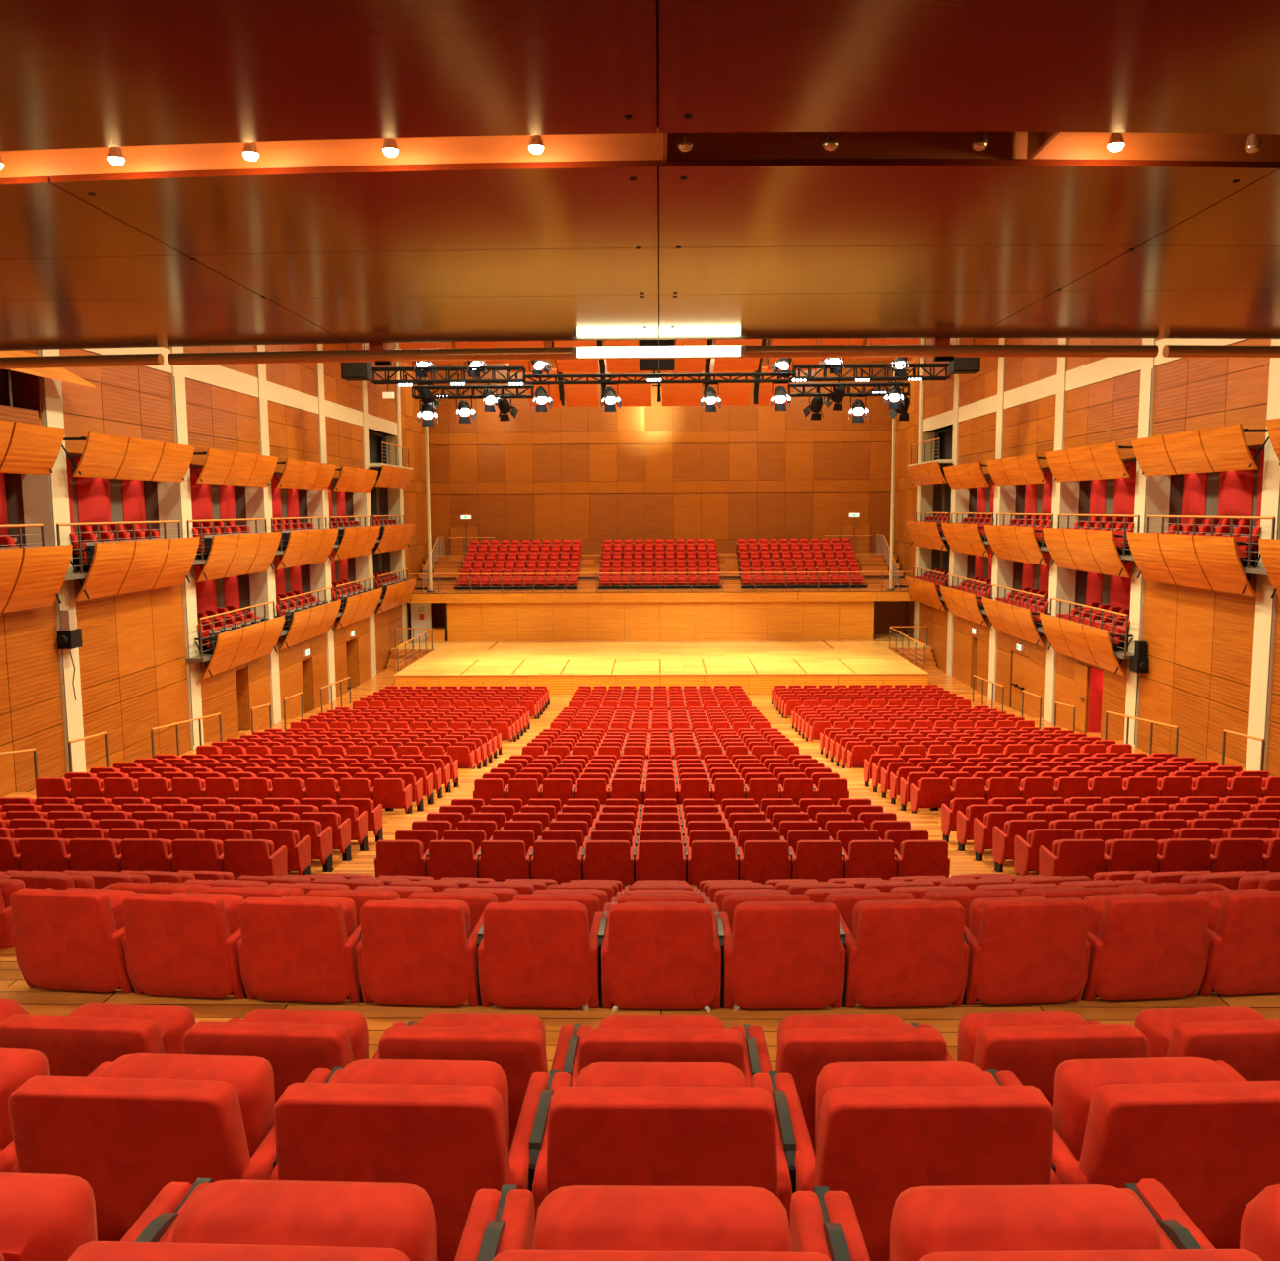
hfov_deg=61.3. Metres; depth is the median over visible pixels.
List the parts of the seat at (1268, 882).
backrest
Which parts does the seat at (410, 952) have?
armrest, armrest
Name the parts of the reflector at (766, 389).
panel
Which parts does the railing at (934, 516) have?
rail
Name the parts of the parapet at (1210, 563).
panel, panel, panel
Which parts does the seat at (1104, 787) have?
armrest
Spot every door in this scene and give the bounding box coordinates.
[235,666,249,730]
[301,657,313,713]
[345,637,358,686]
[450,527,476,554]
[843,525,870,552]
[971,636,977,689]
[1010,651,1028,714]
[1074,662,1103,738]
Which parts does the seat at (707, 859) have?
armrest, armrest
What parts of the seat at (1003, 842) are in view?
armrest, backrest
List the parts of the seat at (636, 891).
backrest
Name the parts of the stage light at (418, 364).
barn door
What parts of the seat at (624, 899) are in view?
backrest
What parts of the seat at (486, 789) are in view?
armrest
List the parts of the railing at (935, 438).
rail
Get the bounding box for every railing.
[0,524,46,547]
[0,748,39,795]
[56,520,180,574]
[67,732,110,772]
[150,713,222,758]
[186,518,267,560]
[199,601,274,659]
[250,703,271,733]
[270,517,327,551]
[278,587,333,632]
[283,692,303,731]
[320,676,350,712]
[329,515,370,544]
[335,576,375,614]
[372,515,404,539]
[377,568,407,599]
[381,441,408,467]
[394,627,432,649]
[397,628,432,671]
[407,571,913,593]
[422,536,444,591]
[447,537,495,555]
[824,535,873,548]
[875,534,898,589]
[888,626,927,647]
[888,627,925,669]
[911,438,940,464]
[913,566,944,595]
[916,512,948,537]
[946,574,987,607]
[950,512,993,541]
[972,674,1004,711]
[990,584,1045,630]
[996,513,1053,547]
[1021,690,1041,729]
[1049,597,1128,656]
[1054,701,1075,732]
[1057,514,1140,555]
[1104,710,1178,756]
[1145,515,1275,568]
[1220,729,1265,770]
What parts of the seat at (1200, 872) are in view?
backrest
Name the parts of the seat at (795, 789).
armrest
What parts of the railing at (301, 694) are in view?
post, rail, post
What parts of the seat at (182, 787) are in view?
armrest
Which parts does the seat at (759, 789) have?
armrest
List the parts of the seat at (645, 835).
backrest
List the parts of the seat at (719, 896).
armrest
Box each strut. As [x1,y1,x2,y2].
[551,340,564,405]
[596,339,606,404]
[703,338,712,404]
[752,338,766,404]
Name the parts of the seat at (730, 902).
armrest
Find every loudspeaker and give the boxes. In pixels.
[56,580,82,700]
[340,342,372,381]
[639,339,673,371]
[947,337,980,374]
[1129,605,1148,714]
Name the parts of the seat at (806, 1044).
armrest, armrest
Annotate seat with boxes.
[0,536,41,547]
[0,546,18,548]
[0,797,36,805]
[0,811,5,819]
[0,818,10,828]
[0,827,15,838]
[0,837,21,872]
[0,875,10,878]
[0,878,53,948]
[0,1003,242,1077]
[0,1048,112,1172]
[0,1172,211,1260]
[1,804,42,811]
[3,870,61,873]
[3,871,67,875]
[4,810,48,819]
[7,1053,343,1241]
[9,818,55,828]
[9,873,69,875]
[9,874,114,889]
[9,887,135,993]
[13,827,63,838]
[18,838,70,872]
[36,777,70,798]
[36,797,73,805]
[41,804,81,811]
[47,810,90,819]
[54,818,100,828]
[61,827,109,839]
[61,870,119,873]
[67,871,130,875]
[67,1179,517,1260]
[68,838,122,872]
[69,526,96,542]
[69,533,101,572]
[69,777,104,799]
[71,535,78,564]
[73,797,112,805]
[78,873,168,888]
[79,525,113,541]
[80,532,119,542]
[81,804,121,811]
[89,810,132,819]
[93,525,116,540]
[98,818,143,829]
[99,532,134,541]
[103,777,137,799]
[108,828,157,840]
[108,881,211,894]
[110,524,144,539]
[111,797,149,806]
[118,531,150,540]
[119,870,161,874]
[120,838,172,872]
[121,804,160,812]
[122,892,248,999]
[125,524,158,538]
[130,530,164,539]
[131,810,174,820]
[131,871,195,883]
[136,777,172,799]
[142,819,188,829]
[144,530,178,538]
[149,797,187,806]
[156,828,204,841]
[160,804,201,812]
[170,777,205,799]
[170,839,223,872]
[173,811,215,821]
[176,870,234,880]
[183,878,269,887]
[183,1009,416,1104]
[187,797,224,806]
[188,819,233,830]
[192,522,210,535]
[192,528,215,559]
[197,527,226,536]
[197,611,215,626]
[197,623,220,654]
[201,804,240,813]
[202,521,211,528]
[202,620,231,633]
[203,828,252,842]
[204,777,239,800]
[204,885,305,899]
[205,609,233,618]
[207,527,237,535]
[212,617,241,630]
[213,521,223,528]
[215,811,258,822]
[216,607,233,615]
[218,527,247,535]
[221,839,286,879]
[222,521,234,527]
[224,615,251,627]
[224,798,262,807]
[226,605,253,613]
[229,526,254,534]
[232,819,276,832]
[235,612,260,624]
[235,875,311,884]
[237,777,272,805]
[237,895,363,1003]
[238,526,266,533]
[240,805,279,816]
[243,610,269,621]
[252,828,311,875]
[258,811,299,829]
[262,798,299,811]
[267,882,349,894]
[268,1059,559,1260]
[270,778,306,805]
[272,525,289,550]
[274,524,298,531]
[275,596,285,603]
[275,604,294,629]
[276,519,285,524]
[277,594,292,601]
[277,602,301,612]
[277,819,334,872]
[280,805,319,819]
[282,524,302,531]
[282,875,344,881]
[285,592,300,599]
[285,600,309,609]
[290,524,313,530]
[292,590,306,597]
[292,598,316,607]
[297,523,318,530]
[299,597,322,606]
[300,798,336,811]
[300,811,351,861]
[304,778,339,805]
[304,888,400,928]
[305,523,326,529]
[306,595,329,604]
[311,878,384,889]
[316,873,374,878]
[320,805,369,851]
[329,523,344,544]
[331,522,349,528]
[331,582,341,589]
[332,589,352,597]
[332,590,346,611]
[337,587,357,596]
[337,798,384,842]
[338,778,373,801]
[342,586,362,594]
[343,521,360,527]
[348,584,367,593]
[349,877,410,885]
[353,885,433,898]
[354,583,372,591]
[355,898,483,1006]
[371,520,384,539]
[372,778,412,813]
[373,579,387,599]
[374,840,428,877]
[375,578,392,585]
[377,875,433,880]
[378,577,396,584]
[378,1012,583,1151]
[383,576,400,583]
[387,575,404,582]
[388,880,459,891]
[390,574,406,581]
[395,829,444,854]
[406,891,497,935]
[411,820,457,840]
[419,879,477,888]
[425,840,480,879]
[426,812,470,829]
[439,805,479,820]
[440,877,494,882]
[443,829,492,855]
[443,887,518,902]
[451,799,489,812]
[457,574,469,590]
[457,820,503,840]
[460,564,471,576]
[462,556,473,568]
[465,547,475,560]
[467,539,478,552]
[467,882,535,894]
[468,574,479,590]
[470,564,481,577]
[470,812,512,829]
[472,556,484,568]
[472,778,508,806]
[475,547,486,561]
[477,539,488,552]
[477,840,533,881]
[477,900,606,1008]
[478,574,490,590]
[479,806,521,820]
[480,564,492,577]
[483,556,494,568]
[485,547,496,560]
[488,539,499,552]
[489,574,501,590]
[489,799,528,812]
[489,880,547,890]
[491,564,503,577]
[491,1185,851,1260]
[492,829,541,854]
[494,555,505,568]
[496,547,507,560]
[498,539,509,552]
[500,572,512,589]
[502,564,514,576]
[503,820,548,841]
[504,555,516,568]
[504,878,557,887]
[506,778,542,806]
[507,547,518,559]
[509,539,519,552]
[511,572,523,589]
[511,892,615,935]
[512,812,555,831]
[513,564,525,576]
[515,555,526,568]
[517,547,528,560]
[519,539,530,552]
[521,806,561,821]
[522,572,533,589]
[524,564,535,575]
[526,555,537,568]
[528,547,538,561]
[528,799,566,814]
[530,539,539,550]
[530,840,585,884]
[532,1062,796,1222]
[533,888,618,912]
[534,572,544,590]
[535,564,545,576]
[537,555,547,569]
[538,547,548,558]
[539,539,550,551]
[540,778,577,808]
[541,829,590,853]
[544,572,555,590]
[545,564,556,577]
[546,883,624,903]
[547,555,558,569]
[548,547,559,560]
[548,820,595,842]
[550,539,560,551]
[555,572,566,590]
[555,812,599,831]
[556,564,567,577]
[558,555,569,568]
[559,547,570,560]
[560,539,571,551]
[560,881,627,897]
[561,806,602,823]
[566,574,578,590]
[566,799,605,814]
[567,564,579,577]
[568,555,580,568]
[569,879,628,891]
[570,547,581,560]
[571,539,582,552]
[571,1014,760,1087]
[575,778,610,808]
[582,840,636,885]
[590,829,637,850]
[594,820,639,838]
[598,812,640,827]
[599,573,609,590]
[600,555,610,568]
[600,563,610,577]
[601,547,611,559]
[601,901,724,1009]
[602,539,612,551]
[602,806,641,818]
[605,799,642,811]
[609,573,620,590]
[609,778,644,805]
[610,555,621,568]
[610,563,621,577]
[611,547,622,559]
[612,539,622,551]
[613,893,713,912]
[620,573,631,590]
[621,555,632,568]
[621,563,632,576]
[622,539,633,551]
[622,547,632,559]
[623,889,706,903]
[627,884,699,894]
[631,573,643,589]
[632,547,643,559]
[632,555,643,568]
[632,563,643,576]
[632,882,695,890]
[633,539,643,551]
[634,879,687,883]
[635,840,687,882]
[637,829,685,847]
[638,820,684,836]
[640,812,682,827]
[641,806,681,818]
[642,573,654,589]
[642,799,680,811]
[643,539,654,551]
[643,547,654,559]
[643,555,654,568]
[643,563,654,576]
[643,778,677,805]
[654,539,664,551]
[654,546,665,559]
[654,555,665,568]
[654,563,665,576]
[654,573,665,589]
[664,538,674,551]
[664,546,674,559]
[665,555,675,568]
[665,563,675,576]
[665,573,675,589]
[674,538,685,551]
[674,546,685,559]
[674,555,685,567]
[675,563,686,576]
[675,573,686,589]
[677,778,712,805]
[679,799,719,811]
[680,806,722,818]
[681,812,726,828]
[683,820,729,837]
[684,538,695,551]
[684,829,734,850]
[685,546,696,559]
[685,555,696,568]
[686,563,697,576]
[686,573,697,589]
[686,840,740,885]
[692,879,752,891]
[695,538,706,551]
[695,882,761,897]
[696,546,706,559]
[696,554,707,567]
[697,563,708,576]
[697,573,709,589]
[698,883,774,902]
[703,888,789,912]
[706,538,716,550]
[706,546,717,559]
[707,554,718,567]
[708,563,719,576]
[708,573,720,589]
[709,893,810,934]
[711,778,746,806]
[717,799,754,815]
[718,901,846,1009]
[720,806,760,824]
[724,812,767,831]
[728,820,774,841]
[732,829,782,854]
[737,538,747,555]
[737,840,792,884]
[738,546,748,563]
[739,554,749,571]
[740,563,750,580]
[741,571,752,588]
[744,778,781,808]
[746,538,757,550]
[747,546,759,559]
[747,1013,946,1153]
[749,554,760,567]
[750,563,762,575]
[751,571,763,588]
[754,798,793,814]
[757,538,768,550]
[758,546,769,560]
[760,554,771,567]
[760,805,801,823]
[761,563,773,576]
[762,571,774,589]
[764,878,817,886]
[766,812,809,831]
[768,538,779,550]
[769,546,780,559]
[770,554,782,567]
[772,563,784,577]
[772,820,819,841]
[774,571,785,589]
[774,881,832,890]
[774,1061,1060,1260]
[778,538,789,551]
[778,778,815,806]
[780,546,791,558]
[780,829,830,855]
[781,554,793,567]
[784,562,795,576]
[785,573,797,589]
[787,882,855,894]
[788,840,844,881]
[789,538,800,550]
[791,546,802,558]
[792,554,804,567]
[793,798,832,812]
[795,562,806,576]
[796,573,808,589]
[800,538,809,550]
[801,805,841,820]
[802,546,812,558]
[803,554,814,567]
[804,887,879,902]
[806,562,816,576]
[807,572,817,589]
[808,812,852,829]
[809,538,820,551]
[811,546,822,558]
[812,778,849,805]
[813,554,825,567]
[816,562,827,576]
[818,572,829,589]
[818,820,865,840]
[820,538,831,550]
[822,546,833,559]
[823,1183,1262,1260]
[824,554,836,567]
[824,891,916,934]
[827,562,838,576]
[827,877,881,883]
[828,572,841,589]
[829,829,878,855]
[831,538,841,550]
[832,798,871,812]
[833,546,844,558]
[835,554,846,567]
[837,562,849,576]
[839,899,969,1007]
[840,572,852,589]
[841,538,852,549]
[841,805,882,820]
[841,840,897,880]
[844,546,855,558]
[844,879,904,888]
[846,554,857,567]
[848,562,860,574]
[851,572,863,588]
[852,811,896,829]
[864,880,935,892]
[865,820,911,840]
[878,829,928,854]
[888,875,945,881]
[889,885,970,899]
[894,840,949,877]
[911,777,950,813]
[912,877,973,885]
[917,1010,1147,1107]
[922,573,939,580]
[923,889,1021,929]
[926,574,943,582]
[930,575,946,583]
[935,577,948,596]
[937,517,949,537]
[940,878,1014,889]
[941,798,986,842]
[949,580,968,589]
[949,777,985,800]
[949,873,1010,878]
[954,582,973,590]
[956,805,1004,851]
[959,583,979,592]
[964,896,1090,1005]
[965,584,985,593]
[970,586,991,594]
[973,811,1024,861]
[975,882,1060,895]
[976,587,991,609]
[978,519,992,540]
[979,579,991,586]
[979,875,1044,881]
[981,518,992,524]
[984,777,1020,805]
[988,797,1024,811]
[993,819,1048,873]
[995,592,1016,602]
[995,1057,1279,1249]
[999,519,1017,526]
[1002,593,1023,603]
[1004,519,1025,526]
[1006,804,1045,819]
[1008,595,1031,606]
[1013,828,1075,875]
[1013,875,1091,885]
[1015,597,1038,606]
[1016,587,1031,595]
[1018,520,1040,527]
[1018,777,1054,804]
[1019,519,1032,526]
[1020,886,1123,900]
[1022,599,1046,609]
[1023,589,1038,596]
[1025,797,1064,811]
[1026,811,1069,828]
[1030,590,1046,598]
[1030,601,1048,626]
[1034,520,1051,546]
[1035,520,1049,527]
[1038,515,1048,520]
[1038,592,1048,599]
[1039,839,1105,880]
[1046,804,1086,819]
[1049,819,1094,839]
[1053,777,1088,800]
[1056,606,1082,618]
[1058,879,1145,887]
[1059,521,1085,529]
[1064,797,1102,806]
[1065,609,1092,621]
[1069,810,1112,821]
[1075,611,1101,624]
[1075,828,1124,841]
[1078,521,1095,529]
[1078,522,1106,530]
[1081,602,1099,610]
[1082,892,1210,1001]
[1084,614,1113,627]
[1086,804,1128,813]
[1086,1006,1279,1080]
[1087,776,1123,799]
[1090,516,1103,523]
[1091,604,1109,613]
[1093,871,1151,880]
[1094,818,1141,830]
[1095,616,1125,630]
[1096,522,1117,531]
[1099,522,1129,531]
[1100,606,1120,618]
[1101,516,1111,523]
[1102,797,1142,806]
[1103,839,1158,873]
[1106,620,1130,651]
[1111,608,1130,621]
[1111,810,1155,820]
[1113,516,1124,523]
[1113,523,1134,554]
[1116,872,1201,884]
[1117,517,1134,524]
[1117,882,1223,895]
[1122,776,1157,798]
[1123,828,1173,840]
[1127,803,1168,812]
[1140,818,1187,829]
[1141,796,1180,805]
[1155,524,1183,534]
[1155,810,1199,820]
[1156,776,1193,798]
[1156,838,1212,872]
[1157,871,1212,874]
[1160,874,1254,889]
[1168,803,1210,811]
[1172,827,1222,840]
[1173,524,1198,535]
[1178,525,1211,535]
[1180,518,1204,533]
[1180,796,1219,805]
[1186,818,1233,828]
[1192,776,1227,798]
[1194,526,1229,536]
[1196,518,1218,532]
[1196,888,1279,996]
[1198,809,1242,819]
[1201,770,1235,778]
[1201,872,1266,875]
[1209,803,1251,811]
[1209,838,1264,873]
[1212,518,1235,534]
[1213,526,1249,537]
[1215,871,1271,874]
[1215,875,1279,890]
[1218,796,1259,805]
[1220,827,1272,839]
[1226,776,1263,798]
[1228,519,1250,535]
[1232,817,1279,828]
[1234,527,1261,567]
[1235,770,1269,778]
[1242,809,1279,819]
[1246,520,1260,536]
[1251,803,1279,809]
[1258,796,1279,803]
[1262,776,1279,798]
[1262,838,1279,873]
[1271,827,1279,838]
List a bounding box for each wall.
[0,342,427,798]
[4,472,25,545]
[143,480,159,538]
[234,485,246,526]
[238,574,250,610]
[297,488,308,523]
[300,564,311,596]
[344,491,353,521]
[347,556,355,584]
[380,486,388,520]
[382,551,390,575]
[426,338,893,555]
[430,601,906,641]
[892,337,1279,776]
[931,548,939,573]
[933,483,941,516]
[966,553,975,581]
[968,487,977,518]
[1012,560,1022,592]
[1014,484,1025,519]
[1075,570,1086,607]
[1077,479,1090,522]
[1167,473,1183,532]
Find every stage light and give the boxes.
[382,375,394,399]
[412,361,435,379]
[416,400,437,426]
[417,377,440,410]
[455,390,475,423]
[465,360,487,379]
[480,378,502,411]
[495,388,518,421]
[529,359,551,379]
[532,377,552,411]
[601,376,621,411]
[700,377,721,411]
[770,357,794,379]
[770,375,791,410]
[803,387,824,420]
[822,357,844,375]
[822,376,846,410]
[848,390,869,422]
[883,381,903,408]
[887,389,911,420]
[888,357,910,376]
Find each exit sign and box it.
[303,648,310,656]
[460,513,471,552]
[848,510,860,550]
[971,627,977,634]
[1016,643,1022,651]
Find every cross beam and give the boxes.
[80,346,172,373]
[184,364,258,398]
[266,381,319,413]
[325,400,363,426]
[367,413,398,436]
[923,409,952,432]
[957,395,997,422]
[1003,374,1056,408]
[1065,357,1141,391]
[1153,338,1248,365]
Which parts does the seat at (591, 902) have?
armrest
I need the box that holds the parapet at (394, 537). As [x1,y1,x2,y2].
[374,523,414,553]
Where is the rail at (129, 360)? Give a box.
[0,353,164,369]
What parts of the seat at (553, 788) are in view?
armrest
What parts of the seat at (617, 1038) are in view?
armrest, backrest, armrest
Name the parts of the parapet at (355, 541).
panel, panel, panel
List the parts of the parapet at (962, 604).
panel, panel, panel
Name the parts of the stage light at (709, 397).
barn door, barn door, barn door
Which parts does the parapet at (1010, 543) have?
panel, panel, panel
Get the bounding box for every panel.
[0,472,8,536]
[66,457,74,534]
[73,458,112,534]
[121,478,146,532]
[189,468,212,522]
[195,565,217,620]
[218,484,235,526]
[222,575,240,608]
[270,474,281,518]
[273,555,285,596]
[286,488,299,520]
[289,565,302,592]
[328,481,333,517]
[330,548,335,582]
[336,480,345,516]
[337,558,347,581]
[974,555,984,578]
[976,476,986,513]
[987,545,992,579]
[989,476,994,513]
[1021,562,1034,589]
[1024,483,1037,513]
[1038,551,1050,593]
[1041,470,1053,513]
[1085,571,1102,606]
[1089,478,1106,519]
[1108,560,1132,612]
[1112,462,1136,517]
[1131,423,1269,476]
[1181,472,1208,526]
[1216,450,1256,527]
[1255,449,1264,528]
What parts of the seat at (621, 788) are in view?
armrest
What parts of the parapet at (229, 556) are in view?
panel, panel, panel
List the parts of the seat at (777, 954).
armrest, armrest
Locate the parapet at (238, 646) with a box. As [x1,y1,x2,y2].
[194,615,284,678]
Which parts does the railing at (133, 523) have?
post, post, post, post, rail, post, post, post, post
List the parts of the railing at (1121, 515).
rail, post, post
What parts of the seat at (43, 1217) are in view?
backrest, armrest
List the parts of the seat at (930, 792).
armrest, backrest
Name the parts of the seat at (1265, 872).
backrest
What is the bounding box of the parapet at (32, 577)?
[0,544,72,613]
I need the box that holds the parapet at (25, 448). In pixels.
[0,419,65,475]
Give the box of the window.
[0,350,96,425]
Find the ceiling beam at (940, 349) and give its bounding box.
[167,337,1158,366]
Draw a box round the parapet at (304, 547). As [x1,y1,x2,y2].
[275,528,337,569]
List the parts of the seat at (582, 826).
armrest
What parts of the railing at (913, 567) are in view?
rail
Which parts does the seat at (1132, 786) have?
armrest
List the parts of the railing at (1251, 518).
post, post, post, post, rail, post, post, post, post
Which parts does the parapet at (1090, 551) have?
panel, panel, panel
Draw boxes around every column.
[20,349,85,772]
[156,346,203,749]
[245,344,280,725]
[306,343,336,702]
[352,342,376,677]
[386,342,407,643]
[914,337,935,641]
[945,337,969,675]
[988,337,1015,701]
[1044,337,1079,723]
[1124,337,1170,747]
[1246,338,1279,771]
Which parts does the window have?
sill panel, flap panel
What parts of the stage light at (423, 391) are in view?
barn door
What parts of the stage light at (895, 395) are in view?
barn door, barn door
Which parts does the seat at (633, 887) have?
backrest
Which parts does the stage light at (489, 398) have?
barn door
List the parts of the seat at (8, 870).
backrest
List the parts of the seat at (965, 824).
armrest, backrest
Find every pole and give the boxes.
[422,377,434,593]
[652,370,662,402]
[886,367,896,591]
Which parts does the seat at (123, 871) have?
backrest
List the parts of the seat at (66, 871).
backrest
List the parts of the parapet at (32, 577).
panel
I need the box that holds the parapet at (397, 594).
[372,578,416,613]
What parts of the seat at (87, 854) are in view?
armrest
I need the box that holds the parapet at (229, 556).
[196,532,280,582]
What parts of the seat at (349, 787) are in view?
armrest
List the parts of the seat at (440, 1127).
armrest, armrest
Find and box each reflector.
[399,341,458,364]
[455,340,508,363]
[505,340,545,372]
[525,368,562,406]
[553,339,599,372]
[562,372,599,406]
[605,339,638,371]
[609,367,651,406]
[661,367,701,405]
[674,338,706,371]
[711,367,752,405]
[714,338,761,371]
[757,338,794,404]
[766,338,823,370]
[819,338,864,360]
[861,337,920,360]
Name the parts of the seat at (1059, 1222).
armrest, backrest, armrest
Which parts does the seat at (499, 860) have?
armrest, armrest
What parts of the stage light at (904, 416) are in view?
barn door, barn door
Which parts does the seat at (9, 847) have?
armrest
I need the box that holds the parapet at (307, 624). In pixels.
[274,600,340,649]
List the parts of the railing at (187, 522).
post, post, rail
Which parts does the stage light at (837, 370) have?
barn door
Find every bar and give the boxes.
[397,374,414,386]
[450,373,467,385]
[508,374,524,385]
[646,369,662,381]
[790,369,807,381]
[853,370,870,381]
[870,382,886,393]
[907,369,923,380]
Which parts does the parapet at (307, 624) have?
panel, panel, panel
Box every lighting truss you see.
[369,341,525,384]
[411,340,533,399]
[524,334,795,385]
[787,337,910,397]
[793,337,949,381]
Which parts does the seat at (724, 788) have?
armrest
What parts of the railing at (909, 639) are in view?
rail, post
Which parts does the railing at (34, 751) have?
rail, post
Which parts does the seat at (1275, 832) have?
backrest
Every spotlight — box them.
[0,155,3,169]
[107,146,125,165]
[242,141,259,160]
[382,137,399,156]
[528,134,543,153]
[676,133,693,151]
[822,132,838,150]
[971,132,988,150]
[1106,132,1124,151]
[1244,134,1262,152]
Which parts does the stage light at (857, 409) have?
barn door, barn door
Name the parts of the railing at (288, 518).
post, rail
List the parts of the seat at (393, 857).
armrest, armrest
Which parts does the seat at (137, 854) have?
armrest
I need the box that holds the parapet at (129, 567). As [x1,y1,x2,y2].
[69,537,200,601]
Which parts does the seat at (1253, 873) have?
backrest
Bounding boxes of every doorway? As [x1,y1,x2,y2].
[368,432,375,463]
[370,483,377,517]
[372,543,379,574]
[943,479,950,514]
[943,540,949,571]
[945,428,952,459]
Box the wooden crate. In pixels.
[427,627,446,641]
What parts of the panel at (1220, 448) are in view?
panel, panel, panel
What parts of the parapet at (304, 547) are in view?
panel, panel, panel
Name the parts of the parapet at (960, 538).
panel, panel, panel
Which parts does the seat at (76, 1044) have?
backrest, armrest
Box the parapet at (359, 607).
[330,588,382,629]
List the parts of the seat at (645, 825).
backrest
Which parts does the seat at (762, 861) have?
armrest, armrest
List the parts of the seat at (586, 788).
armrest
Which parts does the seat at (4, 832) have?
backrest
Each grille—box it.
[341,362,365,377]
[954,357,979,370]
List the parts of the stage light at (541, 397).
barn door, barn door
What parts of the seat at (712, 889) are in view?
armrest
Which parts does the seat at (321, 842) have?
backrest, armrest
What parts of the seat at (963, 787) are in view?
armrest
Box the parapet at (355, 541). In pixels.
[332,526,380,560]
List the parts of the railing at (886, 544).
rail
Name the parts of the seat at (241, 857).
armrest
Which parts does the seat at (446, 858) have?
armrest, armrest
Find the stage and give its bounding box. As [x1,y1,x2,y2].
[385,639,937,694]
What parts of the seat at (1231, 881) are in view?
backrest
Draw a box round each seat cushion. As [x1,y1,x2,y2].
[0,878,25,908]
[0,1048,50,1150]
[0,1172,97,1260]
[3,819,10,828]
[7,828,15,838]
[12,838,21,854]
[34,872,67,874]
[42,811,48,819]
[47,874,94,888]
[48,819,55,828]
[55,828,63,838]
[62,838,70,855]
[66,779,70,789]
[66,887,135,930]
[67,1003,196,1054]
[75,805,81,810]
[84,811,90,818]
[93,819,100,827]
[96,872,130,874]
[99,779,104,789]
[99,1053,274,1158]
[102,828,109,838]
[108,873,149,883]
[113,839,122,855]
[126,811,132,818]
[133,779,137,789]
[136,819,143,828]
[149,829,157,838]
[151,881,211,893]
[158,872,195,882]
[164,839,172,856]
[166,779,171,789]
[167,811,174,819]
[171,892,244,935]
[171,1179,436,1260]
[182,820,188,828]
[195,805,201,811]
[197,829,204,839]
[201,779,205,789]
[202,871,234,879]
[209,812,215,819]
[214,839,223,856]
[215,879,269,886]
[226,820,233,828]
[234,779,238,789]
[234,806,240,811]
[240,1009,368,1061]
[242,885,305,896]
[245,829,252,839]
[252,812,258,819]
[266,875,311,882]
[267,840,273,856]
[268,779,271,789]
[270,820,276,829]
[281,895,356,938]
[292,829,299,845]
[296,882,349,889]
[303,875,344,878]
[316,820,321,835]
[335,1059,509,1155]
[336,812,340,825]
[336,873,374,877]
[336,888,400,900]
[340,878,384,886]
[354,806,358,817]
[378,885,433,892]
[379,877,410,881]
[394,898,470,939]
[407,875,433,879]
[409,880,459,888]
[417,1012,545,1043]
[433,891,497,902]
[444,879,477,882]
[463,887,518,894]
[486,882,535,890]
[508,900,580,903]
[531,892,590,894]
[532,1185,793,1252]
[549,888,592,889]
[561,883,604,884]
[576,1062,746,1087]
[598,1014,725,1028]
[624,901,696,903]
[633,893,687,894]
[634,889,686,890]
[707,879,738,880]
[721,888,771,890]
[724,883,758,884]
[732,893,790,894]
[741,901,812,903]
[777,1013,906,1042]
[787,882,836,890]
[804,887,859,894]
[814,1061,991,1156]
[824,891,886,902]
[844,879,887,883]
[864,880,910,888]
[888,875,924,880]
[888,1184,1160,1260]
[889,885,944,892]
[912,877,954,881]
[923,889,987,901]
[940,878,988,886]
[949,874,978,877]
[956,1010,1088,1063]
[965,806,969,817]
[968,896,1045,939]
[975,882,1027,889]
[979,875,1020,879]
[983,812,988,825]
[1004,820,1009,834]
[1013,875,1062,883]
[1020,886,1083,897]
[1026,829,1032,844]
[1049,820,1055,828]
[1052,840,1059,856]
[1053,1057,1234,1162]
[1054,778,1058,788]
[1058,879,1111,887]
[1069,812,1075,819]
[1075,829,1081,839]
[1082,892,1158,936]
[1087,778,1092,788]
[1093,871,1129,880]
[1094,820,1100,828]
[1104,839,1113,856]
[1111,811,1118,819]
[1117,882,1179,893]
[1122,778,1127,788]
[1123,829,1131,839]
[1127,805,1133,810]
[1134,872,1172,883]
[1134,1006,1267,1058]
[1140,819,1147,828]
[1155,811,1161,818]
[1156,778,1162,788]
[1156,839,1165,856]
[1168,804,1174,810]
[1172,828,1180,838]
[1180,874,1224,883]
[1186,819,1193,827]
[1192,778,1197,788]
[1196,888,1268,932]
[1198,811,1204,818]
[1201,872,1236,875]
[1209,839,1217,855]
[1220,828,1229,838]
[1226,778,1231,788]
[1232,818,1239,827]
[1238,875,1279,889]
[1242,810,1248,817]
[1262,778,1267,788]
[1262,838,1271,855]
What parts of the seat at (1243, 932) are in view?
armrest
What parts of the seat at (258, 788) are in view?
armrest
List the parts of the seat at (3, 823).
backrest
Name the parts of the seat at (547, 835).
armrest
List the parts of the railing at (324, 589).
post, rail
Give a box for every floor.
[0,668,1279,1074]
[64,536,412,580]
[185,590,413,662]
[369,463,412,471]
[391,633,931,650]
[907,459,951,468]
[907,534,1267,575]
[907,588,1134,659]
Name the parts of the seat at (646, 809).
backrest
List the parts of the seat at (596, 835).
armrest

